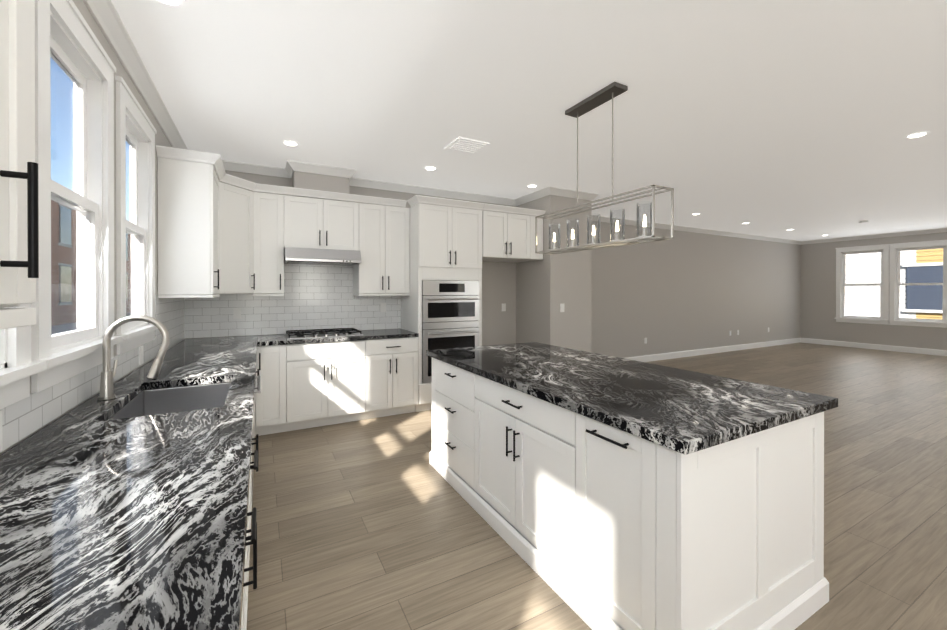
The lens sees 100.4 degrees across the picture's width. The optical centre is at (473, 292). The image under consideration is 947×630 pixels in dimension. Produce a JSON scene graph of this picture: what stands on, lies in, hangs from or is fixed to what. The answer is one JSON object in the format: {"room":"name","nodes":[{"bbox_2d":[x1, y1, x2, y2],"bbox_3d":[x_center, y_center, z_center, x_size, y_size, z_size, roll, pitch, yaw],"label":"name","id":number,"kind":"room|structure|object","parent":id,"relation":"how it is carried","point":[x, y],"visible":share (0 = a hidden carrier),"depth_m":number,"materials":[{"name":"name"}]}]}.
{"room":"kitchen","nodes":[
{"label":"kitchen","id":0,"kind":"room"},
{"bbox_2d":[0,0,183,454],"bbox_3d":[-1.276,0.018,0.844,0.090,2.740,8.150,0,0,-28],"label":"wall","id":1,"kind":"structure","parent":0,"point":[161,139],"depth_m":2.10,"materials":[{"name":"grey paint"}]},
{"bbox_2d":[0,0,38,329],"bbox_3d":[-0.767,-0.509,0.419,0.398,1.126,0.482,0,0,-28],"label":"upper cabinet","id":2,"kind":"object","parent":1,"relation":"attached to","point":[19,241],"visible":1,"depth_m":0.60,"materials":[{"name":"white paint"}]},
{"bbox_2d":[0,303,46,408],"bbox_3d":[-1.290,-0.404,0.921,0.140,1.485,0.820,0,0,-28],"label":"window","id":3,"kind":"structure","parent":1,"relation":"in","point":[18,367],"depth_m":1.20,"materials":[{"name":"white wood"}]},
{"bbox_2d":[31,0,122,392],"bbox_3d":[-1.684,-0.407,1.651,0.140,1.485,0.820,0,0,-28],"label":"window","id":4,"kind":"structure","parent":1,"relation":"in","point":[67,42],"depth_m":1.72,"materials":[{"name":"white wood"}]},
{"bbox_2d":[0,295,187,452],"bbox_3d":[-1.433,0.246,1.237,0.006,0.449,6.190,0,0,-28],"label":"tile backsplash","id":5,"kind":"structure","parent":1,"relation":"attached to","point":[20,419],"depth_m":1.64,"materials":[{"name":"white tile"}]},
{"bbox_2d":[0,411,1,450],"bbox_3d":[-1.363,0.403,1.123,0.008,0.114,0.070,0,0,-28],"label":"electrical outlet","id":6,"kind":"object","parent":5,"relation":"attached to","point":[0,430],"visible":1,"depth_m":1.15,"materials":[{"name":"white plastic"}]},
{"bbox_2d":[139,345,143,364],"bbox_3d":[-2.113,0.398,2.513,0.008,0.114,0.070,0,0,-28],"label":"electrical outlet","id":7,"kind":"object","parent":5,"relation":"attached to","point":[141,356],"visible":0.98,"depth_m":2.50,"materials":[{"name":"white plastic"}]},
{"bbox_2d":[83,0,187,160],"bbox_3d":[-1.141,-1.309,0.759,0.072,0.085,7.300,0,0,-28],"label":"crown molding","id":8,"kind":"structure","parent":1,"relation":"attached to","point":[107,18],"depth_m":2.24,"materials":[{"name":"white wood"}]},
{"bbox_2d":[115,75,157,354],"bbox_3d":[-2.106,-0.409,2.434,0.140,1.485,0.820,0,0,-28],"label":"window","id":9,"kind":"structure","parent":1,"relation":"in","point":[136,130],"depth_m":2.57,"materials":[{"name":"white wood"}]},
{"bbox_2d":[157,153,223,296],"bbox_3d":[-2.324,-0.498,3.288,0.381,1.024,0.591,0,0,-28],"label":"upper cabinet","id":10,"kind":"object","parent":1,"relation":"attached to","point":[216,238],"depth_m":3.03,"materials":[{"name":"white paint"}]},
{"bbox_2d":[185,170,800,357],"bbox_3d":[3.134,-0.002,7.087,13.600,2.740,1.350,0,0,-28],"label":"wall","id":11,"kind":"structure","parent":0,"point":[683,291],"depth_m":7.62,"materials":[{"name":"grey paint"}]},
{"bbox_2d":[224,169,259,295],"bbox_3d":[-2.448,-0.536,3.822,0.670,1.096,0.666,0,0,-28],"label":"upper cabinet","id":12,"kind":"object","parent":11,"relation":"attached to","point":[241,206],"depth_m":3.81,"materials":[{"name":"white paint"}]},
{"bbox_2d":[260,189,291,295],"bbox_3d":[-2.145,-0.501,4.147,0.379,1.024,0.381,0,0,-28],"label":"upper cabinet","id":13,"kind":"object","parent":11,"relation":"attached to","point":[275,209],"depth_m":4.03,"materials":[{"name":"white paint"}]},
{"bbox_2d":[188,264,400,337],"bbox_3d":[-1.902,-0.002,4.497,2.218,0.923,0.006,0,0,-28],"label":"tile backsplash","id":14,"kind":"structure","parent":11,"relation":"attached to","point":[318,297],"depth_m":4.46,"materials":[{"name":"white tile"}]},
{"bbox_2d":[380,303,385,311],"bbox_3d":[-1.123,0.185,4.910,0.070,0.114,0.008,0,0,-28],"label":"electrical outlet","id":15,"kind":"object","parent":14,"relation":"attached to","point":[382,307],"visible":1,"depth_m":4.91,"materials":[{"name":"white plastic"}]},
{"bbox_2d":[292,193,331,248],"bbox_3d":[-1.846,-0.739,4.328,0.439,0.550,0.346,0,0,-28],"label":"upper cabinet","id":16,"kind":"object","parent":11,"relation":"attached to","point":[311,217],"depth_m":4.20,"materials":[{"name":"white paint"}]},
{"bbox_2d":[292,171,348,201],"bbox_3d":[-1.712,-1.194,4.417,0.560,0.338,0.320,0,0,-28],"label":"chase","id":17,"kind":"object","parent":11,"relation":"attached to","point":[312,181],"visible":0.36,"depth_m":4.27,"materials":[{"name":"grey paint"}]},
{"bbox_2d":[283,160,358,179],"bbox_3d":[-1.619,-1.320,4.244,0.704,0.085,0.072,0,0,-28],"label":"crown molding","id":18,"kind":"structure","parent":11,"relation":"attached to","point":[291,166],"depth_m":4.24,"materials":[{"name":"white wood"}]},
{"bbox_2d":[284,247,361,265],"bbox_3d":[-1.665,-0.389,4.334,0.750,0.145,0.500,0,0,-28],"label":"steel range hood","id":19,"kind":"object","parent":11,"relation":"attached to","point":[308,256],"visible":0.9,"depth_m":4.14,"materials":[{"name":"silver metal"}]},
{"bbox_2d":[332,197,359,250],"bbox_3d":[-1.563,-0.739,4.480,0.438,0.550,0.346,0,0,-28],"label":"upper cabinet","id":20,"kind":"object","parent":11,"relation":"attached to","point":[345,215],"depth_m":4.37,"materials":[{"name":"white paint"}]},
{"bbox_2d":[192,160,514,205],"bbox_3d":[-1.073,-1.323,4.886,3.930,0.085,0.100,0,0,-28],"label":"crown molding","id":21,"kind":"structure","parent":11,"relation":"attached to","point":[228,165],"depth_m":4.91,"materials":[{"name":"white wood"}]},
{"bbox_2d":[353,201,391,292],"bbox_3d":[-1.238,-0.503,4.656,0.417,1.024,0.346,0,0,-28],"label":"upper cabinet","id":22,"kind":"object","parent":11,"relation":"attached to","point":[374,274],"depth_m":4.53,"materials":[{"name":"white paint"}]},
{"bbox_2d":[392,205,409,292],"bbox_3d":[-1.002,-0.503,4.784,0.357,1.024,0.346,0,0,-28],"label":"upper cabinet","id":23,"kind":"object","parent":11,"relation":"attached to","point":[400,215],"depth_m":4.67,"materials":[{"name":"white paint"}]},
{"bbox_2d":[482,209,511,260],"bbox_3d":[0.146,-0.729,5.232,0.419,0.576,0.646,0,0,-28],"label":"upper cabinet","id":24,"kind":"object","parent":11,"relation":"attached to","point":[496,226],"depth_m":4.96,"materials":[{"name":"white paint"}]},
{"bbox_2d":[502,303,505,310],"bbox_3d":[0.441,0.217,5.760,0.070,0.114,0.008,0,0,-28],"label":"outlet","id":25,"kind":"object","parent":11,"relation":"attached to","point":[504,307],"visible":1,"depth_m":5.76,"materials":[{"name":"white plastic"}]},
{"bbox_2d":[496,213,531,261],"bbox_3d":[0.410,-0.729,5.375,0.416,0.576,0.646,0,0,-28],"label":"upper cabinet","id":26,"kind":"object","parent":11,"relation":"attached to","point":[521,224],"depth_m":5.14,"materials":[{"name":"white paint"}]},
{"bbox_2d":[508,213,542,262],"bbox_3d":[0.663,-0.730,5.511,0.274,0.576,0.646,0,0,-28],"label":"upper cabinet","id":27,"kind":"object","parent":11,"relation":"attached to","point":[535,256],"depth_m":5.25,"materials":[{"name":"white paint"}]},
{"bbox_2d":[515,189,544,205],"bbox_3d":[0.812,-1.324,5.455,0.072,0.085,0.690,0,0,-28],"label":"crown molding","id":28,"kind":"structure","parent":11,"relation":"attached to","point":[538,194],"depth_m":5.50,"materials":[{"name":"white wood"}]},
{"bbox_2d":[560,304,563,311],"bbox_3d":[1.186,0.204,5.264,0.070,0.114,0.008,0,0,-28],"label":"light switch","id":29,"kind":"object","parent":11,"relation":"attached to","point":[561,307],"visible":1,"depth_m":5.26,"materials":[{"name":"white plastic"}]},
{"bbox_2d":[543,186,594,200],"bbox_3d":[1.310,-1.324,5.290,0.792,0.085,0.072,0,0,-28],"label":"crown molding","id":30,"kind":"structure","parent":11,"relation":"attached to","point":[549,190],"depth_m":5.26,"materials":[{"name":"white wood"}]},
{"bbox_2d":[592,215,802,243],"bbox_3d":[5.015,-1.335,8.596,8.850,0.085,0.072,0,0,-28],"label":"crown molding","id":31,"kind":"structure","parent":11,"relation":"attached to","point":[602,219],"depth_m":8.52,"materials":[{"name":"white wood"}]},
{"bbox_2d":[624,338,800,361],"bbox_3d":[5.002,1.297,8.631,8.850,0.130,0.014,0,0,-28],"label":"baseboard","id":32,"kind":"structure","parent":11,"relation":"attached to","point":[673,355],"depth_m":8.75,"materials":[{"name":"white wood"}]},
{"bbox_2d":[112,0,946,240],"bbox_3d":[4.748,-1.412,4.090,14.000,0.100,8.150,0,0,-28],"label":"ceiling","id":33,"kind":"structure","parent":0,"point":[778,118],"depth_m":2.75,"materials":[{"name":"white paint"}]},
{"bbox_2d":[155,0,185,7],"bbox_3d":[-1.402,-1.351,1.800,0.150,0.005,0.150,0,0,-28],"label":"recessed light","id":34,"kind":"object","parent":33,"relation":"in","point":[176,3],"visible":1,"depth_m":1.84,"materials":[{"name":"white"}]},
{"bbox_2d":[282,140,299,145],"bbox_3d":[-1.664,-1.357,3.590,0.150,0.005,0.150,0,0,-28],"label":"recessed light","id":35,"kind":"object","parent":33,"relation":"in","point":[289,143],"visible":1,"depth_m":3.58,"materials":[{"name":"white"}]},
{"bbox_2d":[424,166,436,170],"bbox_3d":[-0.470,-1.359,4.325,0.150,0.005,0.150,0,0,-28],"label":"recessed light","id":36,"kind":"object","parent":33,"relation":"in","point":[431,168],"visible":1,"depth_m":4.32,"materials":[{"name":"white"}]},
{"bbox_2d":[444,137,489,154],"bbox_3d":[-0.064,-1.353,3.658,0.320,0.015,0.320,0,0,-28],"label":"ceiling vent","id":37,"kind":"object","parent":33,"relation":"in","point":[466,145],"visible":1,"depth_m":3.63,"materials":[{"name":"white metal"}]},
{"bbox_2d":[526,184,537,187],"bbox_3d":[0.752,-1.362,5.053,0.150,0.005,0.150,0,0,-28],"label":"recessed light","id":38,"kind":"object","parent":33,"relation":"in","point":[531,186],"visible":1,"depth_m":5.06,"materials":[{"name":"white"}]},
{"bbox_2d":[535,82,673,253],"bbox_3d":[0.845,-0.837,2.775,0.180,1.038,1.100,0,0,-28],"label":"pendant light","id":39,"kind":"object","parent":33,"relation":"hanging from","point":[600,97],"visible":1,"depth_m":2.66,"materials":[{"name":"silver metal"}]},
{"bbox_2d":[904,132,929,138],"bbox_3d":[3.823,-1.356,3.403,0.150,0.005,0.150,0,0,-28],"label":"recessed light","id":40,"kind":"object","parent":33,"relation":"in","point":[916,135],"visible":1,"depth_m":3.40,"materials":[{"name":"white"}]},
{"bbox_2d":[247,342,946,629],"bbox_3d":[4.748,1.403,4.099,14.000,0.050,8.150,0,0,-28],"label":"floor","id":41,"kind":"structure","parent":0,"point":[379,523],"depth_m":2.38,"materials":[{"name":"brown wood"}]},
{"bbox_2d":[151,382,254,532],"bbox_3d":[-1.735,0.946,2.469,0.622,0.874,0.718,0,0,-28],"label":"base cabinet","id":42,"kind":"object","parent":41,"relation":"on","point":[253,431],"depth_m":2.30,"materials":[{"name":"white paint"}]},
{"bbox_2d":[241,601,242,629],"bbox_3d":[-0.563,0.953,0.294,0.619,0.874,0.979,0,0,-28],"label":"base cabinet","id":43,"kind":"object","parent":41,"relation":"on","point":[242,601],"depth_m":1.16,"materials":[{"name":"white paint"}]},
{"bbox_2d":[0,335,259,629],"bbox_3d":[-1.136,0.492,1.377,0.645,0.040,6.212,0,0,-28],"label":"countertop","id":44,"kind":"structure","parent":43,"relation":"on","point":[134,523],"depth_m":0.86,"materials":[{"name":"black stone"}]},
{"bbox_2d":[97,315,169,399],"bbox_3d":[-1.547,0.284,1.810,0.254,0.369,0.106,0,0,-28],"label":"gooseneck faucet","id":45,"kind":"object","parent":44,"relation":"on","point":[106,384],"visible":1,"depth_m":1.75,"materials":[{"name":"brushed nickel"}]},
{"bbox_2d":[109,382,230,419],"bbox_3d":[-1.377,0.622,1.843,0.424,0.220,0.724,0,0,-28],"label":"undermount sink","id":46,"kind":"object","parent":44,"relation":"in","point":[166,400],"visible":0.1,"depth_m":2.12,"materials":[{"name":"silver metal"}]},
{"bbox_2d":[243,464,250,629],"bbox_3d":[-0.981,0.951,1.069,0.619,0.874,1.018,0,0,-28],"label":"base cabinet","id":47,"kind":"object","parent":41,"relation":"on","point":[248,534],"depth_m":1.56,"materials":[{"name":"white paint"}]},
{"bbox_2d":[255,369,258,448],"bbox_3d":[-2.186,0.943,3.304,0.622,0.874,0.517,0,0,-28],"label":"base cabinet","id":48,"kind":"object","parent":41,"relation":"on","point":[256,391],"depth_m":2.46,"materials":[{"name":"white paint"}]},
{"bbox_2d":[255,344,294,435],"bbox_3d":[-2.060,0.941,4.048,0.338,0.874,0.627,0,0,-28],"label":"base cabinet","id":49,"kind":"object","parent":41,"relation":"on","point":[275,404],"depth_m":3.79,"materials":[{"name":"white paint"}]},
{"bbox_2d":[295,340,370,429],"bbox_3d":[-1.629,0.940,4.281,0.878,0.874,0.627,0,0,-28],"label":"base cabinet","id":50,"kind":"object","parent":41,"relation":"on","point":[307,385],"depth_m":4.04,"materials":[{"name":"white paint"}]},
{"bbox_2d":[260,329,418,345],"bbox_3d":[-1.466,0.482,4.363,1.580,0.040,0.642,0,0,-28],"label":"countertop","id":51,"kind":"structure","parent":50,"relation":"on","point":[278,339],"depth_m":4.15,"materials":[{"name":"black stone"}]},
{"bbox_2d":[284,328,363,339],"bbox_3d":[-1.620,0.438,4.262,0.740,0.046,0.510,0,0,-28],"label":"gas cooktop","id":52,"kind":"object","parent":51,"relation":"in","point":[313,333],"visible":0.98,"depth_m":4.15,"materials":[{"name":"silver metal"}]},
{"bbox_2d":[371,337,417,418],"bbox_3d":[-1.060,0.939,4.588,0.650,0.874,0.627,0,0,-28],"label":"base cabinet","id":53,"kind":"object","parent":41,"relation":"on","point":[394,361],"depth_m":4.34,"materials":[{"name":"white paint"}]},
{"bbox_2d":[401,195,484,411],"bbox_3d":[-0.417,0.144,4.902,0.880,2.462,0.698,0,0,-28],"label":"tall cabinet","id":54,"kind":"object","parent":41,"relation":"on","point":[445,241],"visible":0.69,"depth_m":4.62,"materials":[{"name":"white paint"}]},
{"bbox_2d":[422,280,478,382],"bbox_3d":[-0.383,0.442,4.896,0.732,1.169,0.679,0,0,-28],"label":"double wall oven","id":55,"kind":"object","parent":54,"relation":"in","point":[450,314],"visible":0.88,"depth_m":4.62,"materials":[{"name":"silver metal"}]},
{"bbox_2d":[429,357,828,629],"bbox_3d":[0.608,0.946,2.469,1.070,0.874,2.171,0,0,-28],"label":"kitchen island","id":56,"kind":"object","parent":41,"relation":"on","point":[595,524],"visible":0.83,"depth_m":1.61,"materials":[{"name":"white paint"}]},
{"bbox_2d":[426,342,837,454],"bbox_3d":[0.621,0.488,2.474,1.090,0.040,2.214,0,0,-28],"label":"island countertop","id":57,"kind":"structure","parent":56,"relation":"on","point":[684,412],"depth_m":1.84,"materials":[{"name":"black stone"}]},
{"bbox_2d":[800,232,946,349],"bbox_3d":[10.772,-0.003,7.345,0.090,2.740,8.150,0,0,-28],"label":"wall","id":58,"kind":"structure","parent":0,"point":[817,290],"depth_m":10.11,"materials":[{"name":"grey paint"}]},
{"bbox_2d":[834,244,888,324],"bbox_3d":[9.499,-0.194,9.651,0.140,1.885,1.000,0,0,-28],"label":"window","id":59,"kind":"structure","parent":58,"relation":"in","point":[842,252],"depth_m":9.62,"materials":[{"name":"white wood"}]},
{"bbox_2d":[801,338,946,355],"bbox_3d":[10.729,1.302,7.320,0.014,0.130,7.680,0,0,-28],"label":"baseboard","id":60,"kind":"structure","parent":58,"relation":"attached to","point":[938,352],"depth_m":9.37,"materials":[{"name":"white wood"}]},
{"bbox_2d":[803,228,946,243],"bbox_3d":[10.703,-1.331,7.297,0.072,0.085,7.560,0,0,-28],"label":"crown molding","id":61,"kind":"structure","parent":58,"relation":"attached to","point":[929,231],"depth_m":9.32,"materials":[{"name":"white wood"}]},
{"bbox_2d":[845,240,946,327],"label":"window","id":62,"kind":"structure","parent":58,"relation":"in","point":[895,249],"depth_m":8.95,"materials":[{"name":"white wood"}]},
{"label":"outside","id":63,"kind":"structure","parent":0,"visible":0},
{"bbox_2d":[51,313,130,334],"bbox_3d":[8.265,1.557,4.321,100.000,0.240,80.000,0,0,-28],"label":"ground","id":64,"kind":"structure","parent":63,"point":[66,325],"depth_m":15.37,"materials":[{"name":"grey"}]},
{"bbox_2d":[51,200,130,325],"bbox_3d":[-19.286,-1.573,13.307,6.050,5.960,54.000,0,0,-28],"label":"building","id":65,"kind":"structure","parent":64,"relation":"on","point":[63,255],"depth_m":17.55,"materials":[{"name":"brick"}]}
]}

